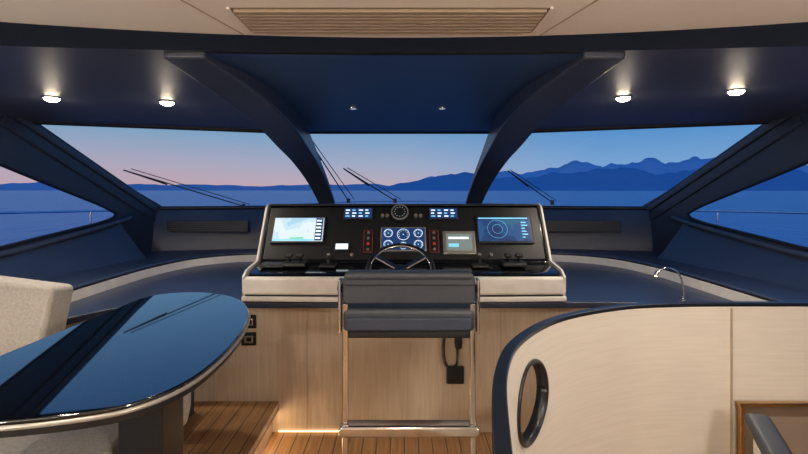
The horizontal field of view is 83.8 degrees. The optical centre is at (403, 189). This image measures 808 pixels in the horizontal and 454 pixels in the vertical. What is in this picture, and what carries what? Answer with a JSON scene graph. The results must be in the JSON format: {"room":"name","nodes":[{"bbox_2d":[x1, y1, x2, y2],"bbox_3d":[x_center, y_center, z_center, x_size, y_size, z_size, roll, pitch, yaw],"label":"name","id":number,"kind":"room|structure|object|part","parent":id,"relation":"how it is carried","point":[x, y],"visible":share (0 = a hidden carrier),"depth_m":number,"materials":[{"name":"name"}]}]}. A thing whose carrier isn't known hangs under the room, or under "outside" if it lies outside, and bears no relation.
{"room":"control cabin","nodes":[
{"label":"control cabin","id":0,"kind":"room"},
{"bbox_2d":[0,115,160,290],"bbox_3d":[-2.687,0.450,0.890,0.267,2.200,7.780,0,0,0],"label":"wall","id":1,"kind":"structure","parent":0,"point":[17,153],"depth_m":3.65,"materials":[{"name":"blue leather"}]},
{"bbox_2d":[0,162,145,279],"bbox_3d":[-2.605,0.081,2.248,0.456,1.088,4.115,0,0,0],"label":"window frame","id":2,"kind":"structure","parent":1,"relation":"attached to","point":[106,244],"depth_m":3.55,"materials":[{"name":"blue leather"}]},
{"bbox_3d":[-2.797,0.010,2.179,0.144,0.946,3.975,0,0,2],"label":"frame","id":3,"kind":"part","parent":2,"relation":"part of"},
{"bbox_2d":[0,116,157,221],"bbox_3d":[-2.681,-0.119,3.945,0.280,0.970,1.624,0,0,0],"label":"trim","id":4,"kind":"structure","parent":1,"relation":"attached to","point":[10,123],"depth_m":3.72,"materials":[{"name":"blue leather"}]},
{"bbox_2d":[314,143,353,202],"bbox_3d":[-0.716,-0.179,4.493,0.320,0.649,1.119,0,0,0],"label":"windscreen wiper","id":5,"kind":"object","parent":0,"point":[348,199],"depth_m":4.58,"materials":[{"name":"black metal"}]},
{"bbox_2d":[261,432,523,453],"bbox_3d":[0.000,1.600,-0.050,5.800,0.100,6.100,0,0,0],"label":"floor","id":6,"kind":"structure","parent":0,"point":[278,442],"depth_m":2.74,"materials":[{"name":"brown wood"}]},
{"bbox_2d":[183,401,278,453],"bbox_3d":[-1.809,1.450,1.000,2.022,0.200,3.760,0,0,0],"label":"platform","id":7,"kind":"object","parent":6,"relation":"on","point":[214,427],"visible":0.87,"depth_m":2.58,"materials":[{"name":"brown wood"}]},
{"bbox_2d":[0,275,190,453],"bbox_3d":[-1.848,0.862,1.528,1.776,0.977,1.756,0,0,0],"label":"sofa","id":8,"kind":"object","parent":7,"relation":"on","point":[31,310],"visible":0.3,"depth_m":2.20,"materials":[{"name":"beige fabric"}]},
{"bbox_2d":[0,275,72,355],"bbox_3d":[-2.240,0.665,2.290,0.993,0.584,0.232,0,0,0],"label":"cushion","id":9,"kind":"object","parent":8,"relation":"on","point":[31,310],"depth_m":2.22,"materials":[{"name":"beige fabric"}]},
{"bbox_2d":[0,392,190,453],"bbox_3d":[-1.830,0.975,1.460,1.740,0.150,1.520,0,0,0],"label":"seat cushion","id":10,"kind":"object","parent":8,"relation":"on","point":[100,439],"depth_m":1.61,"materials":[{"name":"beige fabric"}]},
{"bbox_2d":[0,292,249,453],"bbox_3d":[-1.065,0.974,1.902,0.817,0.748,1.504,0,0,0],"label":"dining table","id":11,"kind":"object","parent":7,"relation":"on","point":[133,365],"visible":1,"depth_m":1.55,"materials":[{"name":"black glass"}]},
{"bbox_3d":[-1.065,0.637,1.902,0.791,0.025,1.468,0,0,0],"label":"under frame","id":12,"kind":"part","parent":11,"relation":"part of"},
{"bbox_2d":[188,390,193,417],"bbox_3d":[-1.480,1.110,2.587,0.420,0.480,0.285,0,0,0],"label":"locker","id":13,"kind":"object","parent":7,"relation":"on","point":[191,411],"visible":0.04,"depth_m":2.70,"materials":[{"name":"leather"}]},
{"bbox_3d":[-0.802,1.370,1.000,0.008,0.030,3.760,0,0,0],"label":"trim","id":14,"kind":"part","parent":7,"relation":"part of","materials":[{"name":"brown wood"}]},
{"bbox_2d":[65,261,731,431],"bbox_3d":[0.000,1.125,3.400,4.400,0.850,2.200,0,0,0],"label":"base cabinet","id":15,"kind":"object","parent":6,"relation":"on","point":[295,361],"visible":0.41,"depth_m":2.88,"materials":[{"name":"brown wood"}]},
{"bbox_2d":[241,332,255,345],"bbox_3d":[-0.990,0.950,2.868,0.095,0.085,0.024,0,0,0],"label":"wall socket","id":16,"kind":"object","parent":15,"relation":"attached to","point":[249,339],"visible":0.84,"depth_m":2.87,"materials":[{"name":"black plastic"}]},
{"bbox_2d":[248,315,255,327],"bbox_3d":[-0.990,0.840,2.868,0.095,0.085,0.024,0,0,0],"label":"wall socket","id":17,"kind":"object","parent":15,"relation":"attached to","point":[252,324],"visible":0.46,"depth_m":2.87,"materials":[{"name":"black plastic"}]},
{"bbox_2d":[66,261,731,324],"bbox_3d":[0.000,0.720,3.400,4.164,0.040,2.200,0,0,0],"label":"countertop","id":18,"kind":"structure","parent":15,"relation":"on","point":[587,285],"depth_m":3.13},
{"bbox_2d":[241,204,566,301],"bbox_3d":[0.000,0.399,3.210,2.028,0.598,0.860,0,0,0],"label":"console","id":19,"kind":"object","parent":18,"relation":"on","point":[542,280],"visible":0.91,"depth_m":3.09,"materials":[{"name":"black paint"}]},
{"bbox_2d":[259,262,283,267],"bbox_3d":[-0.860,0.491,2.970,0.160,0.023,0.120,0,0,0],"label":"keyboard tray","id":20,"kind":"object","parent":19,"relation":"on","point":[265,264],"visible":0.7,"depth_m":2.91,"materials":[{"name":"black plastic"}]},
{"bbox_2d":[281,253,308,266],"bbox_3d":[-0.720,0.460,2.980,0.160,0.087,0.130,0,0,0],"label":"throttle levers","id":21,"kind":"object","parent":19,"relation":"on","point":[288,263],"visible":1,"depth_m":2.94,"materials":[{"name":"black plastic"}]},
{"bbox_2d":[270,217,326,243],"bbox_3d":[-0.745,0.284,3.189,0.378,0.185,0.120,0,0,0],"label":"display","id":22,"kind":"object","parent":19,"relation":"on","point":[285,230],"visible":1,"depth_m":3.17,"materials":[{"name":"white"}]},
{"bbox_2d":[319,255,337,267],"bbox_3d":[-0.500,0.470,2.970,0.110,0.076,0.100,0,0,0],"label":"joystick","id":23,"kind":"object","parent":19,"relation":"on","point":[327,264],"visible":1,"depth_m":2.95,"materials":[{"name":"black plastic"}]},
{"bbox_2d":[334,243,349,250],"bbox_3d":[-0.430,0.396,3.122,0.105,0.058,0.044,0,0,0],"label":"display","id":24,"kind":"object","parent":19,"relation":"on","point":[338,246],"visible":1,"depth_m":3.11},
{"bbox_2d":[343,207,373,219],"bbox_3d":[-0.330,0.172,3.255,0.220,0.092,0.065,0,0,0],"label":"display","id":25,"kind":"object","parent":19,"relation":"on","point":[349,213],"visible":1,"depth_m":3.24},
{"bbox_2d":[363,230,373,252],"bbox_3d":[-0.250,0.360,3.145,0.070,0.154,0.100,0,0,0],"label":"panel","id":26,"kind":"object","parent":19,"relation":"on","point":[368,235],"visible":1,"depth_m":3.14,"materials":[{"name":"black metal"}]},
{"bbox_2d":[390,204,409,222],"bbox_3d":[-0.030,0.170,3.249,0.140,0.141,0.112,0,0,0],"label":"helm compass","id":27,"kind":"object","parent":19,"relation":"on","point":[399,213],"visible":1,"depth_m":3.22,"materials":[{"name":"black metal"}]},
{"bbox_2d":[366,243,435,269],"bbox_3d":[-0.020,0.488,2.626,0.408,0.324,0.324,0,0,0],"label":"steering wheel","id":28,"kind":"object","parent":19,"relation":"attached to","point":[425,255],"visible":0.55,"depth_m":2.67,"materials":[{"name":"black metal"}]},
{"bbox_2d":[380,227,425,251],"bbox_3d":[0.040,0.350,3.151,0.410,0.174,0.111,0,0,0],"label":"display","id":29,"kind":"object","parent":19,"relation":"on","point":[416,236],"visible":0.73,"depth_m":3.14,"materials":[{"name":"blue glass"}]},
{"bbox_3d":[0.000,0.302,3.194,1.940,0.352,0.216,0,0,0],"label":"instrument panel","id":30,"kind":"part","parent":19,"relation":"part of","materials":[{"name":"black plastic"}]},
{"bbox_2d":[429,230,439,252],"bbox_3d":[0.210,0.360,3.145,0.070,0.154,0.100,0,0,0],"label":"panel","id":31,"kind":"object","parent":19,"relation":"attached to","point":[433,234],"depth_m":3.14,"materials":[{"name":"black plastic"}]},
{"bbox_2d":[428,207,458,219],"bbox_3d":[0.285,0.172,3.255,0.220,0.092,0.065,0,0,0],"label":"display","id":32,"kind":"object","parent":19,"relation":"on","point":[434,213],"visible":1,"depth_m":3.24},
{"bbox_2d":[442,231,476,254],"bbox_3d":[0.385,0.368,3.139,0.228,0.155,0.102,0,0,0],"label":"display","id":33,"kind":"object","parent":19,"relation":"on","point":[454,242],"visible":1,"depth_m":3.12,"materials":[{"name":"grey glass"}]},
{"bbox_2d":[470,255,488,267],"bbox_3d":[0.500,0.470,2.970,0.110,0.076,0.100,0,0,0],"label":"joystick","id":34,"kind":"object","parent":19,"relation":"on","point":[479,264],"visible":1,"depth_m":2.95,"materials":[{"name":"black plastic"}]},
{"bbox_2d":[475,216,534,243],"bbox_3d":[0.710,0.282,3.190,0.398,0.189,0.123,0,0,0],"label":"display","id":35,"kind":"object","parent":19,"relation":"on","point":[489,229],"visible":1,"depth_m":3.17,"materials":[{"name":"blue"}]},
{"bbox_2d":[499,253,526,266],"bbox_3d":[0.720,0.460,2.980,0.160,0.087,0.130,0,0,0],"label":"throttle levers","id":36,"kind":"object","parent":19,"relation":"on","point":[504,263],"visible":1,"depth_m":2.94,"materials":[{"name":"black plastic"}]},
{"bbox_2d":[40,249,807,301],"bbox_3d":[0.000,0.657,3.586,5.572,0.095,2.572,0,0,0],"label":"ledge","id":37,"kind":"object","parent":18,"relation":"on","point":[767,290],"visible":0.61,"depth_m":3.54,"materials":[{"name":"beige leather"}]},
{"bbox_2d":[654,267,687,300],"bbox_3d":[1.689,0.594,2.850,0.212,0.212,0.050,0,0,0],"label":"gooseneck lamp","id":38,"kind":"object","parent":18,"relation":"on","point":[656,273],"visible":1,"depth_m":2.85,"materials":[{"name":"silver metal"}]},
{"bbox_2d":[442,338,463,383],"bbox_3d":[0.309,1.052,2.851,0.142,0.355,0.059,0,0,0],"label":"telephone","id":39,"kind":"object","parent":15,"relation":"attached to","point":[454,374],"visible":0.96,"depth_m":2.85,"materials":[{"name":"black plastic"}]},
{"bbox_3d":[0.294,1.023,2.841,0.115,0.193,0.032,0,0,10],"label":"coiled cord","id":40,"kind":"part","parent":39,"relation":"part of","materials":[{"name":"black plastic"}]},
{"bbox_2d":[337,270,479,453],"bbox_3d":[0.022,0.955,2.250,0.654,1.190,0.550,0,0,0],"label":"chair","id":41,"kind":"object","parent":6,"relation":"on","point":[371,303],"visible":1,"depth_m":1.99,"materials":[{"name":"grey leather"}]},
{"bbox_3d":[-0.265,1.030,2.040,0.028,1.040,0.045,0,0,0],"label":"post","id":42,"kind":"part","parent":41,"relation":"part of","materials":[{"name":"silver metal"}]},
{"bbox_3d":[0.022,0.585,2.250,0.610,0.115,0.480,0,0,0],"label":"seat","id":43,"kind":"part","parent":41,"relation":"part of","materials":[{"name":"grey leather"}]},
{"bbox_3d":[0.022,0.433,2.020,0.589,0.143,0.070,0,0,0],"label":"backrest","id":44,"kind":"part","parent":41,"relation":"part of","materials":[{"name":"grey leather"}]},
{"bbox_3d":[0.309,1.030,2.040,0.028,1.040,0.045,0,0,0],"label":"post","id":45,"kind":"part","parent":41,"relation":"part of","materials":[{"name":"silver metal"}]},
{"bbox_2d":[492,307,807,453],"bbox_3d":[1.219,1.061,1.434,2.163,0.978,1.669,0,0,0],"label":"panel","id":46,"kind":"object","parent":6,"relation":"on","point":[643,380],"depth_m":2.21,"materials":[{"name":"brown wood"}]},
{"bbox_3d":[1.219,0.591,1.436,2.163,0.038,1.665,0,0,0],"label":"cap","id":47,"kind":"part","parent":46,"relation":"part of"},
{"bbox_2d":[522,374,536,434],"bbox_3d":[0.476,0.830,1.777,0.203,0.326,0.272,0,0,0],"label":"trim","id":48,"kind":"structure","parent":46,"relation":"attached to","point":[535,374],"depth_m":1.89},
{"bbox_2d":[517,359,548,447],"bbox_3d":[0.506,0.830,1.755,0.198,0.326,0.265,0,0,0],"label":"trim","id":49,"kind":"structure","parent":46,"relation":"attached to","point":[532,361],"depth_m":1.70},
{"bbox_2d":[522,363,546,443],"bbox_3d":[0.489,0.830,1.768,0.231,0.326,0.291,0,0,0],"label":"porthole lining","id":50,"kind":"object","parent":46,"relation":"attached to","point":[530,432],"visible":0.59,"depth_m":1.86,"materials":[{"name":"black plastic"}]},
{"bbox_2d":[492,301,807,453],"bbox_3d":[1.220,0.569,1.433,2.160,0.018,1.667,0,0,0],"label":"cap rail","id":51,"kind":"object","parent":46,"relation":"attached to","point":[502,443],"visible":1,"depth_m":1.72,"materials":[{"name":"blue leather"}]},
{"bbox_2d":[730,308,732,453],"bbox_3d":[1.620,1.050,2.226,0.006,0.930,0.010,0,0,0],"label":"joint","id":52,"kind":"object","parent":46,"relation":"attached to","point":[731,309],"visible":1,"depth_m":2.22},
{"bbox_2d":[735,401,807,453],"bbox_3d":[1.980,1.313,2.204,0.700,0.554,0.038,0,0,0],"label":"companionway recess","id":53,"kind":"object","parent":46,"relation":"attached to","point":[790,418],"visible":0.8,"depth_m":2.20,"materials":[{"name":"brown wood"}]},
{"bbox_3d":[2.020,1.350,2.203,0.620,0.480,0.010,0,0,0],"label":"panel","id":54,"kind":"part","parent":53,"relation":"part of","materials":[{"name":"brown wood"}]},
{"bbox_2d":[744,413,792,453],"bbox_3d":[1.493,1.262,1.740,0.232,0.575,0.499,0,0,0],"label":"stair handrail","id":55,"kind":"object","parent":6,"relation":"on","point":[767,439],"visible":1,"depth_m":1.87,"materials":[{"name":"grey leather"}]},
{"bbox_3d":[1.530,1.300,1.920,0.050,0.500,0.050,0,0,0],"label":"newel post","id":56,"kind":"part","parent":55,"relation":"part of","materials":[{"name":"beige wood"}]},
{"bbox_2d":[151,209,652,267],"bbox_3d":[-0.020,0.868,4.792,5.200,1.365,0.416,0,0,0],"label":"bulkhead","id":57,"kind":"object","parent":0,"point":[635,234],"visible":0.18,"depth_m":4.72,"materials":[{"name":"blue leather"}]},
{"bbox_2d":[167,220,248,231],"bbox_3d":[-2.050,0.380,4.703,0.817,0.120,0.110,0,0,0],"label":"air vent","id":58,"kind":"object","parent":57,"relation":"attached to","point":[218,225],"visible":1,"depth_m":4.69,"materials":[{"name":"black plastic"}]},
{"bbox_2d":[545,220,620,231],"bbox_3d":[1.850,0.380,4.726,0.815,0.120,0.134,0,0,0],"label":"air vent","id":59,"kind":"object","parent":57,"relation":"attached to","point":[551,225],"visible":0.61,"depth_m":4.71,"materials":[{"name":"black plastic"}]},
{"bbox_2d":[0,0,807,37],"bbox_3d":[0.000,-0.643,-0.540,5.720,0.017,4.920,0,0,0],"label":"ceiling","id":60,"kind":"structure","parent":0,"point":[603,16],"depth_m":1.65,"materials":[{"name":"beige paint"}]},
{"bbox_2d":[181,0,243,34],"bbox_3d":[-0.760,-0.649,0.940,0.186,0.006,1.881,0,0,0],"label":"seam","id":61,"kind":"object","parent":60,"relation":"attached to","point":[181,0],"visible":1,"depth_m":1.68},
{"bbox_2d":[226,7,553,32],"bbox_3d":[-0.050,-0.642,1.715,1.160,0.014,0.240,0,0,0],"label":"ceiling air vent","id":62,"kind":"object","parent":60,"relation":"attached to","point":[255,20],"depth_m":1.69,"materials":[{"name":"brown wood"}]},
{"bbox_2d":[204,53,582,131],"bbox_3d":[-0.040,-0.533,2.829,1.600,0.097,1.882,0,0,0],"label":"center headliner","id":63,"kind":"object","parent":60,"relation":"attached to","point":[390,93],"visible":0.92,"depth_m":2.50},
{"bbox_2d":[0,22,807,52],"bbox_3d":[0.000,-0.571,1.623,5.720,0.158,0.617,0,0,0],"label":"fascia","id":64,"kind":"object","parent":60,"relation":"attached to","point":[11,34],"visible":1,"depth_m":1.86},
{"bbox_2d":[540,0,597,34],"bbox_3d":[0.660,-0.649,0.940,0.186,0.006,1.881,0,0,0],"label":"seam","id":65,"kind":"object","parent":60,"relation":"attached to","point":[595,0],"visible":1,"depth_m":1.68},
{"bbox_2d":[0,46,807,129],"bbox_3d":[0.000,-0.540,2.563,5.720,0.100,2.473,0,0,0],"label":"ceiling","id":66,"kind":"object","parent":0,"point":[94,86],"visible":0.62,"depth_m":2.51,"materials":[{"name":"blue paint"}]},
{"bbox_2d":[41,96,61,101],"bbox_3d":[-2.090,-0.546,2.670,0.098,0.048,0.098,0,0,0],"label":"recessed light","id":67,"kind":"object","parent":66,"relation":"attached to","point":[47,98],"visible":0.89,"depth_m":2.65,"materials":[{"name":"silver metal"}]},
{"bbox_3d":[-2.090,-0.546,2.670,0.080,0.048,0.080,0,0,0],"label":"bulb","id":68,"kind":"part","parent":67,"relation":"part of","materials":[{"name":"white glass"}]},
{"bbox_2d":[158,100,175,105],"bbox_3d":[-1.490,-0.553,2.830,0.098,0.048,0.098,0,0,0],"label":"recessed light","id":69,"kind":"object","parent":66,"relation":"attached to","point":[163,102],"visible":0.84,"depth_m":2.80,"materials":[{"name":"silver metal"}]},
{"bbox_3d":[-1.490,-0.553,2.830,0.080,0.048,0.080,0,0,0],"label":"bulb","id":70,"kind":"part","parent":69,"relation":"part of","materials":[{"name":"white glass"}]},
{"bbox_2d":[614,95,631,101],"bbox_3d":[1.330,-0.560,2.730,0.098,0.048,0.098,0,0,0],"label":"recessed light","id":71,"kind":"object","parent":66,"relation":"attached to","point":[624,98],"visible":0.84,"depth_m":2.70,"materials":[{"name":"silver metal"}]},
{"bbox_3d":[1.330,-0.560,2.730,0.080,0.048,0.080,0,0,0],"label":"bulb","id":72,"kind":"part","parent":71,"relation":"part of","materials":[{"name":"white glass"}]},
{"bbox_2d":[726,88,746,94],"bbox_3d":[1.860,-0.555,2.520,0.098,0.048,0.098,0,0,0],"label":"recessed light","id":73,"kind":"object","parent":66,"relation":"attached to","point":[732,91],"visible":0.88,"depth_m":2.50,"materials":[{"name":"silver metal"}]},
{"bbox_3d":[1.860,-0.555,2.520,0.080,0.048,0.080,0,0,0],"label":"bulb","id":74,"kind":"part","parent":73,"relation":"part of","materials":[{"name":"white glass"}]},
{"bbox_2d":[643,114,807,300],"bbox_3d":[2.647,0.450,0.890,0.267,2.200,7.780,0,0,0],"label":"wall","id":75,"kind":"structure","parent":0,"point":[790,150],"depth_m":3.59,"materials":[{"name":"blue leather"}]},
{"bbox_2d":[164,52,334,203],"bbox_3d":[-0.788,-0.242,3.476,0.463,0.805,3.152,0,0,0],"label":"pillar","id":76,"kind":"structure","parent":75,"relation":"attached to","point":[247,94],"depth_m":2.66,"materials":[{"name":"blue paint"}]},
{"bbox_2d":[32,121,770,209],"bbox_3d":[0.000,-0.170,4.149,5.732,0.760,1.663,0,0,0],"label":"trim","id":77,"kind":"structure","parent":75,"relation":"attached to","point":[761,122],"depth_m":3.70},
{"bbox_3d":[-0.020,0.190,4.812,5.209,0.040,0.335,0,0,0],"label":"sill","id":78,"kind":"part","parent":77,"relation":"part of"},
{"bbox_2d":[466,52,624,203],"bbox_3d":[0.799,-0.242,3.415,0.280,0.805,3.030,0,0,0],"label":"beam","id":79,"kind":"structure","parent":77,"relation":"attached to","point":[539,99],"depth_m":2.64,"materials":[{"name":"paint"}]},
{"bbox_3d":[1.790,-0.160,4.190,1.940,0.700,1.580,0,0,0],"label":"window","id":80,"kind":"structure","parent":77,"relation":"attached to","visible":0},
{"bbox_2d":[508,169,556,204],"bbox_3d":[1.367,-0.019,4.727,0.711,0.369,0.692,0,0,0],"label":"windscreen wiper","id":81,"kind":"object","parent":80,"relation":"attached to","point":[518,178],"visible":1,"depth_m":4.68,"materials":[{"name":"black metal"}]},
{"bbox_3d":[1.149,-0.112,4.521,0.014,0.162,0.382,0,0,45],"label":"blade","id":82,"kind":"part","parent":81,"relation":"part of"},
{"bbox_3d":[1.355,-0.015,4.730,0.012,0.321,0.874,0,0,45],"label":"arm","id":83,"kind":"part","parent":81,"relation":"part of"},
{"bbox_2d":[0,160,807,290],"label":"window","id":84,"kind":"structure","parent":75,"relation":"in","point":[696,244],"depth_m":3.59,"materials":[{"name":"glass"}]},
{"bbox_3d":[-2.502,0.211,6.542,1.506,0.188,11.209,0,0,19],"label":"rail","id":85,"kind":"part","parent":84,"relation":"part of","materials":[{"name":"metal"}]},
{"bbox_3d":[0.000,0.555,6.306,7.226,0.875,10.612,0,0,0],"label":"deck railing","id":86,"kind":"part","parent":84,"relation":"part of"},
{"bbox_3d":[2.502,0.211,6.542,1.506,0.188,11.209,0,0,-19],"label":"rail","id":87,"kind":"part","parent":84,"relation":"part of","materials":[{"name":"metal"}]},
{"bbox_3d":[2.757,0.010,2.179,0.144,0.946,3.975,0,0,-2],"label":"frame","id":88,"kind":"part","parent":84,"relation":"part of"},
{"bbox_2d":[646,116,801,220],"bbox_3d":[2.641,-0.119,3.945,0.280,0.970,1.624,0,0,0],"label":"trim","id":89,"kind":"structure","parent":75,"relation":"attached to","point":[792,123],"depth_m":3.72,"materials":[{"name":"blue leather"}]},
{"bbox_3d":[-0.050,-0.150,4.390,1.620,0.680,1.180,0,0,0],"label":"window","id":90,"kind":"structure","parent":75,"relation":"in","visible":0},
{"bbox_2d":[343,167,399,202],"bbox_3d":[-0.315,-0.039,4.725,0.556,0.369,0.695,0,0,0],"label":"windscreen wiper","id":91,"kind":"object","parent":90,"relation":"attached to","point":[358,178],"visible":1,"depth_m":4.68,"materials":[{"name":"black metal"}]},
{"bbox_3d":[-0.477,-0.127,4.532,0.014,0.177,0.377,0,0,37],"label":"blade","id":92,"kind":"part","parent":91,"relation":"part of","materials":[{"name":"black rubber"}]},
{"bbox_3d":[-0.330,-0.035,4.730,0.012,0.321,0.776,0,0,37],"label":"arm","id":93,"kind":"part","parent":91,"relation":"part of"},
{"bbox_3d":[-1.860,-0.160,4.190,1.920,0.700,1.580,0,0,0],"label":"window","id":94,"kind":"structure","parent":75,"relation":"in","visible":0},
{"bbox_2d":[123,168,249,205],"bbox_3d":[-2.236,-0.004,4.721,1.016,0.419,0.665,0,0,0],"label":"windscreen wiper","id":95,"kind":"object","parent":94,"relation":"attached to","point":[150,178],"visible":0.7,"depth_m":4.66,"materials":[{"name":"black metal"}]},
{"bbox_3d":[-2.581,-0.126,4.498,0.385,0.154,0.014,0,0,-33],"label":"blade","id":96,"kind":"part","parent":95,"relation":"part of","materials":[{"name":"black rubber"}]},
{"label":"outside","id":97,"kind":"structure","parent":0,"visible":0},
{"bbox_2d":[367,167,807,190],"bbox_3d":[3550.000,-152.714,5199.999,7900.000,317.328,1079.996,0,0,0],"label":"mountain range","id":98,"kind":"object","parent":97,"point":[621,178],"visible":0.74,"depth_m":4945.86,"materials":[{"name":"blue stone"}]},
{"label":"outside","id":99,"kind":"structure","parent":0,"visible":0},
{"bbox_2d":[424,156,807,178],"bbox_3d":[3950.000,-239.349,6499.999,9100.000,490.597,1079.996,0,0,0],"label":"mountain range","id":100,"kind":"object","parent":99,"point":[651,165],"visible":0.12,"depth_m":6427.05,"materials":[{"name":"blue stone"}]},
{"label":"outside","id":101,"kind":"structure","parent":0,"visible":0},
{"bbox_2d":[0,182,386,189],"bbox_3d":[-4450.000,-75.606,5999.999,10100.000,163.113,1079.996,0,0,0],"label":"mountain range","id":102,"kind":"object","parent":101,"point":[37,185],"visible":0.57,"depth_m":5792.19,"materials":[{"name":"blue"}]},
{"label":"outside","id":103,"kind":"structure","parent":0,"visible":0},
{"bbox_2d":[0,190,807,246],"bbox_3d":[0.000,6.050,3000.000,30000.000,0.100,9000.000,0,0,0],"label":"sea","id":104,"kind":"structure","parent":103,"point":[791,228],"depth_m":215.98,"materials":[{"name":"blue liquid"}]}
]}

